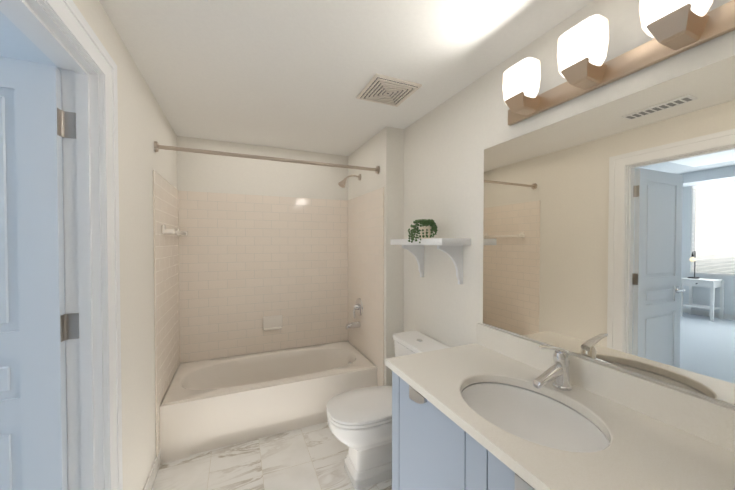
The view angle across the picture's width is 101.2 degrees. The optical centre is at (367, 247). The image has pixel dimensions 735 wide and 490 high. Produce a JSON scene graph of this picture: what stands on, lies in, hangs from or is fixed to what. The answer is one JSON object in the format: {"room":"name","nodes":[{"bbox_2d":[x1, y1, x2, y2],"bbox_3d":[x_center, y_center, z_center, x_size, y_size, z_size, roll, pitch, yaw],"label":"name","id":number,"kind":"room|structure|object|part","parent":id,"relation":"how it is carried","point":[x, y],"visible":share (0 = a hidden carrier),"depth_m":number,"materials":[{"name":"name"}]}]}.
{"room":"bathroom","nodes":[
{"label":"bathroom","id":0,"kind":"room"},
{"bbox_2d":[0,11,56,66],"bbox_3d":[-3.204,-1.355,-0.742,5.300,0.100,6.000,0,1,-23],"label":"ceiling","id":1,"kind":"structure","parent":0,"point":[16,42],"depth_m":2.03,"materials":[{"name":"paint"}]},
{"bbox_2d":[73,0,178,489],"bbox_3d":[-1.369,-0.021,1.847,0.100,2.850,3.035,0,1,-23],"label":"wall","id":2,"kind":"structure","parent":0,"point":[143,124],"depth_m":1.54,"materials":[{"name":"paint"}]},
{"bbox_2d":[0,56,78,489],"bbox_3d":[-1.394,0.387,0.960,0.756,2.038,0.036,0,1,-23],"label":"door leaf","id":3,"kind":"structure","parent":2,"relation":"in","point":[33,438],"depth_m":1.04,"materials":[{"name":"white paint"}]},
{"bbox_3d":[-1.075,0.290,1.098,0.060,1.564,0.032,0,1,-23],"label":"door hinges","id":4,"kind":"part","parent":3,"relation":"part of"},
{"bbox_2d":[0,0,122,489],"bbox_3d":[-0.916,0.338,0.801,0.147,2.164,0.951,0,1,-23],"label":"door frame","id":5,"kind":"structure","parent":2,"relation":"attached to","point":[70,20],"depth_m":1.13,"materials":[{"name":"white paint"}]},
{"bbox_3d":[-0.974,0.339,0.776,0.022,2.164,0.951,0,1,-23],"label":"bedroom door trim casing","id":6,"kind":"part","parent":5,"relation":"part of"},
{"bbox_2d":[143,449,160,489],"bbox_3d":[-1.198,1.357,1.614,0.010,0.100,0.733,0,1,-23],"label":"baseboard","id":7,"kind":"structure","parent":2,"relation":"attached to","point":[150,481],"depth_m":1.78,"materials":[{"name":"wood"}]},
{"bbox_2d":[155,406,159,455],"bbox_3d":[-1.329,1.213,1.913,0.008,0.380,0.078,0,1,-23],"label":"left wall tile leg","id":8,"kind":"structure","parent":2,"relation":"attached to","point":[157,415],"depth_m":1.89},
{"bbox_2d":[153,170,179,411],"bbox_3d":[-1.476,0.267,2.240,0.008,1.500,0.824,0,1,-23],"label":"wall tile","id":9,"kind":"structure","parent":2,"relation":"attached to","point":[166,290],"depth_m":2.12,"materials":[{"name":"white tile"}]},
{"bbox_2d":[162,225,186,235],"bbox_3d":[-1.464,-0.124,2.308,0.072,0.064,0.606,0,1,-23],"label":"towel rail","id":10,"kind":"object","parent":9,"relation":"attached to","point":[178,232],"visible":1,"depth_m":2.06,"materials":[{"name":"white ceramic"}]},
{"bbox_2d":[177,136,347,365],"bbox_3d":[-0.955,0.209,2.995,1.566,2.353,0.150,0,1,-23],"label":"wall","id":11,"kind":"structure","parent":0,"point":[202,172],"depth_m":2.86,"materials":[{"name":"paint"}]},
{"bbox_2d":[178,191,347,362],"bbox_3d":[-0.923,0.257,2.922,1.547,1.500,0.008,0,1,-23],"label":"wall tile","id":12,"kind":"structure","parent":11,"relation":"attached to","point":[247,263],"depth_m":2.87,"materials":[{"name":"white tile"}]},
{"bbox_2d":[263,315,282,330],"bbox_3d":[-0.911,0.727,2.902,0.184,0.131,0.052,0,1,-23],"label":"soap dish","id":13,"kind":"object","parent":12,"relation":"attached to","point":[272,322],"visible":1,"depth_m":2.90,"materials":[{"name":"white ceramic"}]},
{"bbox_2d":[152,422,391,489],"bbox_3d":[-0.098,1.436,1.415,1.875,0.050,3.465,0,1,-23],"label":"floor","id":14,"kind":"structure","parent":0,"point":[312,457],"depth_m":1.93,"materials":[{"name":"white tile"}]},
{"bbox_2d":[160,341,376,463],"bbox_3d":[-0.774,1.202,2.591,1.546,0.380,0.741,0,1,-23],"label":"tub","id":15,"kind":"object","parent":14,"relation":"on","point":[208,405],"visible":0.98,"depth_m":2.29,"materials":[{"name":"white ceramic"}]},
{"bbox_2d":[326,331,450,488],"bbox_3d":[0.113,1.013,1.932,0.754,0.778,0.448,0,1,-23],"label":"toilet","id":16,"kind":"object","parent":14,"relation":"on","point":[359,421],"visible":0.6,"depth_m":1.80,"materials":[{"name":"white ceramic"}]},
{"bbox_3d":[0.004,0.985,1.885,0.515,0.048,0.374,0,1,-23],"label":"seat","id":17,"kind":"part","parent":16,"relation":"part of","materials":[{"name":"white plastic"}]},
{"bbox_3d":[0.018,1.207,1.894,0.536,0.392,0.376,0,1,-23],"label":"bowl","id":18,"kind":"part","parent":16,"relation":"part of","materials":[{"name":"white ceramic"}]},
{"bbox_3d":[0.360,0.842,2.036,0.210,0.348,0.432,0,1,-23],"label":"tank","id":19,"kind":"part","parent":16,"relation":"part of","materials":[{"name":"white ceramic"}]},
{"bbox_3d":[0.357,0.649,2.032,0.222,0.038,0.448,0,1,-23],"label":"tank lid","id":20,"kind":"part","parent":16,"relation":"part of","materials":[{"name":"white ceramic"}]},
{"bbox_2d":[386,363,541,489],"bbox_3d":[0.702,1.003,0.800,0.579,0.836,1.665,0,1,-23],"label":"bathroom vanity","id":21,"kind":"object","parent":14,"relation":"on","point":[431,450],"depth_m":1.13,"materials":[{"name":"wood"}]},
{"bbox_2d":[386,343,734,489],"bbox_3d":[0.694,0.569,0.803,0.588,0.032,1.700,0,1,-23],"label":"countertop","id":22,"kind":"structure","parent":21,"relation":"on","point":[649,453],"depth_m":0.85,"materials":[{"name":"white stone"}]},
{"bbox_2d":[450,375,621,462],"bbox_3d":[0.550,0.654,1.055,0.402,0.170,0.520,0,1,-23],"label":"sink","id":23,"kind":"object","parent":22,"relation":"in","point":[559,430],"depth_m":1.17,"materials":[{"name":"white ceramic"}]},
{"bbox_2d":[530,343,577,390],"bbox_3d":[0.711,0.459,1.157,0.182,0.176,0.066,0,1,-23],"label":"faucet","id":24,"kind":"object","parent":22,"relation":"on","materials":[{"name":"silver metal"}]},
{"bbox_2d":[99,0,592,155],"bbox_3d":[-0.128,-0.993,1.446,1.875,0.100,3.615,0,1,-23],"label":"ceiling","id":25,"kind":"structure","parent":0,"point":[293,74],"depth_m":1.49,"materials":[{"name":"paint"}]},
{"bbox_2d":[356,73,421,106],"bbox_3d":[0.124,-0.939,1.830,0.296,0.018,0.296,0,1,-23],"label":"ceiling vent","id":26,"kind":"object","parent":25,"relation":"in","point":[387,90],"visible":1,"depth_m":1.79,"materials":[{"name":"beige"}]},
{"bbox_2d":[348,126,403,385],"bbox_3d":[0.084,0.209,2.952,0.309,2.353,1.050,0,1,-23],"label":"wall","id":27,"kind":"structure","parent":0,"point":[383,149],"depth_m":2.44,"materials":[{"name":"paint"}]},
{"bbox_2d":[154,141,379,173],"bbox_3d":[-0.627,-0.642,2.219,1.562,0.068,0.068,0,1,-23],"label":"rail","id":28,"kind":"object","parent":27,"relation":"attached to","point":[157,146],"visible":1,"depth_m":2.14,"materials":[{"name":"silver metal"}]},
{"bbox_2d":[338,174,360,187],"bbox_3d":[-0.169,-0.632,2.858,0.221,0.145,0.071,0,1,-27],"label":"shower head","id":29,"kind":"object","parent":27,"relation":"attached to","point":[342,183],"visible":1,"depth_m":2.84},
{"bbox_2d":[348,187,383,371],"bbox_3d":[-0.039,0.258,2.837,0.008,1.500,0.864,0,1,-23],"label":"wall tile","id":30,"kind":"structure","parent":27,"relation":"attached to","point":[366,250],"depth_m":2.73,"materials":[{"name":"white tile"}]},
{"bbox_2d":[345,321,360,329],"bbox_3d":[-0.141,0.750,2.897,0.136,0.066,0.060,0,1,-23],"label":"tub spout","id":31,"kind":"object","parent":30,"relation":"attached to","point":[355,324],"visible":1,"depth_m":2.88,"materials":[{"name":"silver metal"}]},
{"bbox_2d":[353,298,362,317],"bbox_3d":[-0.109,0.589,2.908,0.066,0.193,0.170,0,1,-23],"label":"tub valve","id":32,"kind":"object","parent":30,"relation":"attached to","point":[358,306],"visible":1,"depth_m":2.89,"materials":[{"name":"silver metal"}]},
{"bbox_2d":[377,367,383,385],"bbox_3d":[0.108,1.203,2.509,0.008,0.380,0.118,0,1,-23],"label":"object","id":33,"kind":"structure","parent":27,"relation":"attached to","point":[380,377],"depth_m":2.50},
{"bbox_2d":[403,0,734,407],"bbox_3d":[0.901,0.236,1.255,0.150,2.353,2.715,0,1,-23],"label":"wall","id":34,"kind":"structure","parent":0,"point":[448,142],"depth_m":1.75,"materials":[{"name":"paint"}]},
{"bbox_2d":[402,245,423,276],"bbox_3d":[0.328,0.100,2.173,0.174,0.235,0.022,0,1,-23],"label":"shelf bracket","id":35,"kind":"object","parent":34,"relation":"attached to","point":[417,250],"depth_m":2.18,"materials":[{"name":"white paint"}]},
{"bbox_2d":[391,238,470,244],"bbox_3d":[0.386,-0.035,1.992,0.208,0.040,0.613,0,1,-23],"label":"wall shelf","id":36,"kind":"object","parent":34,"relation":"attached to","point":[448,241],"visible":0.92,"depth_m":1.74,"materials":[{"name":"white paint"}]},
{"bbox_2d":[408,219,437,242],"bbox_3d":[0.350,-0.101,1.919,0.194,0.153,0.218,0,1,-23],"label":"plant","id":37,"kind":"object","parent":36,"relation":"on","point":[425,230],"visible":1,"depth_m":1.89,"materials":[{"name":"green plant"}]},
{"bbox_3d":[0.370,-0.094,1.927,0.074,0.080,0.074,0,1,-23],"label":"pot","id":38,"kind":"part","parent":37,"relation":"part of","materials":[{"name":"beige ceramic"}]},
{"bbox_2d":[437,245,462,283],"bbox_3d":[0.491,0.106,1.793,0.174,0.235,0.022,0,1,-23],"label":"shelf bracket","id":39,"kind":"object","parent":34,"relation":"attached to","point":[454,253],"depth_m":1.80,"materials":[{"name":"white paint"}]},
{"bbox_2d":[476,323,734,450],"bbox_3d":[0.955,0.495,0.915,0.020,0.112,1.700,0,1,-23],"label":"backsplash","id":40,"kind":"structure","parent":34,"relation":"attached to","point":[705,418],"depth_m":0.99,"materials":[{"name":"white stone"}]},
{"bbox_2d":[483,55,734,404],"bbox_3d":[0.969,-0.046,0.893,0.006,0.950,1.666,0,1,-23],"label":"wall mirror","id":41,"kind":"object","parent":34,"relation":"attached to","point":[609,233],"visible":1,"depth_m":1.04,"materials":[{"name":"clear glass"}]},
{"bbox_2d":[502,0,734,125],"bbox_3d":[0.853,-0.693,0.992,0.134,0.200,1.037,0,1,-23],"label":"sconce","id":42,"kind":"object","parent":34,"relation":"attached to","point":[673,27],"visible":1,"depth_m":1.04,"materials":[{"name":"white glass"}]},
{"bbox_3d":[0.681,-0.723,1.339,0.094,0.152,0.150,0,1,-23],"label":"lamp shade","id":43,"kind":"part","parent":42,"relation":"part of","materials":[{"name":"white glass"}]},
{"bbox_3d":[0.783,-0.719,1.102,0.094,0.152,0.150,0,1,-23],"label":"lamp shade","id":44,"kind":"part","parent":42,"relation":"part of","materials":[{"name":"white glass"}]},
{"bbox_3d":[0.885,-0.715,0.866,0.094,0.152,0.150,0,1,-23],"label":"lamp shade","id":45,"kind":"part","parent":42,"relation":"part of","materials":[{"name":"white glass"}]}
]}

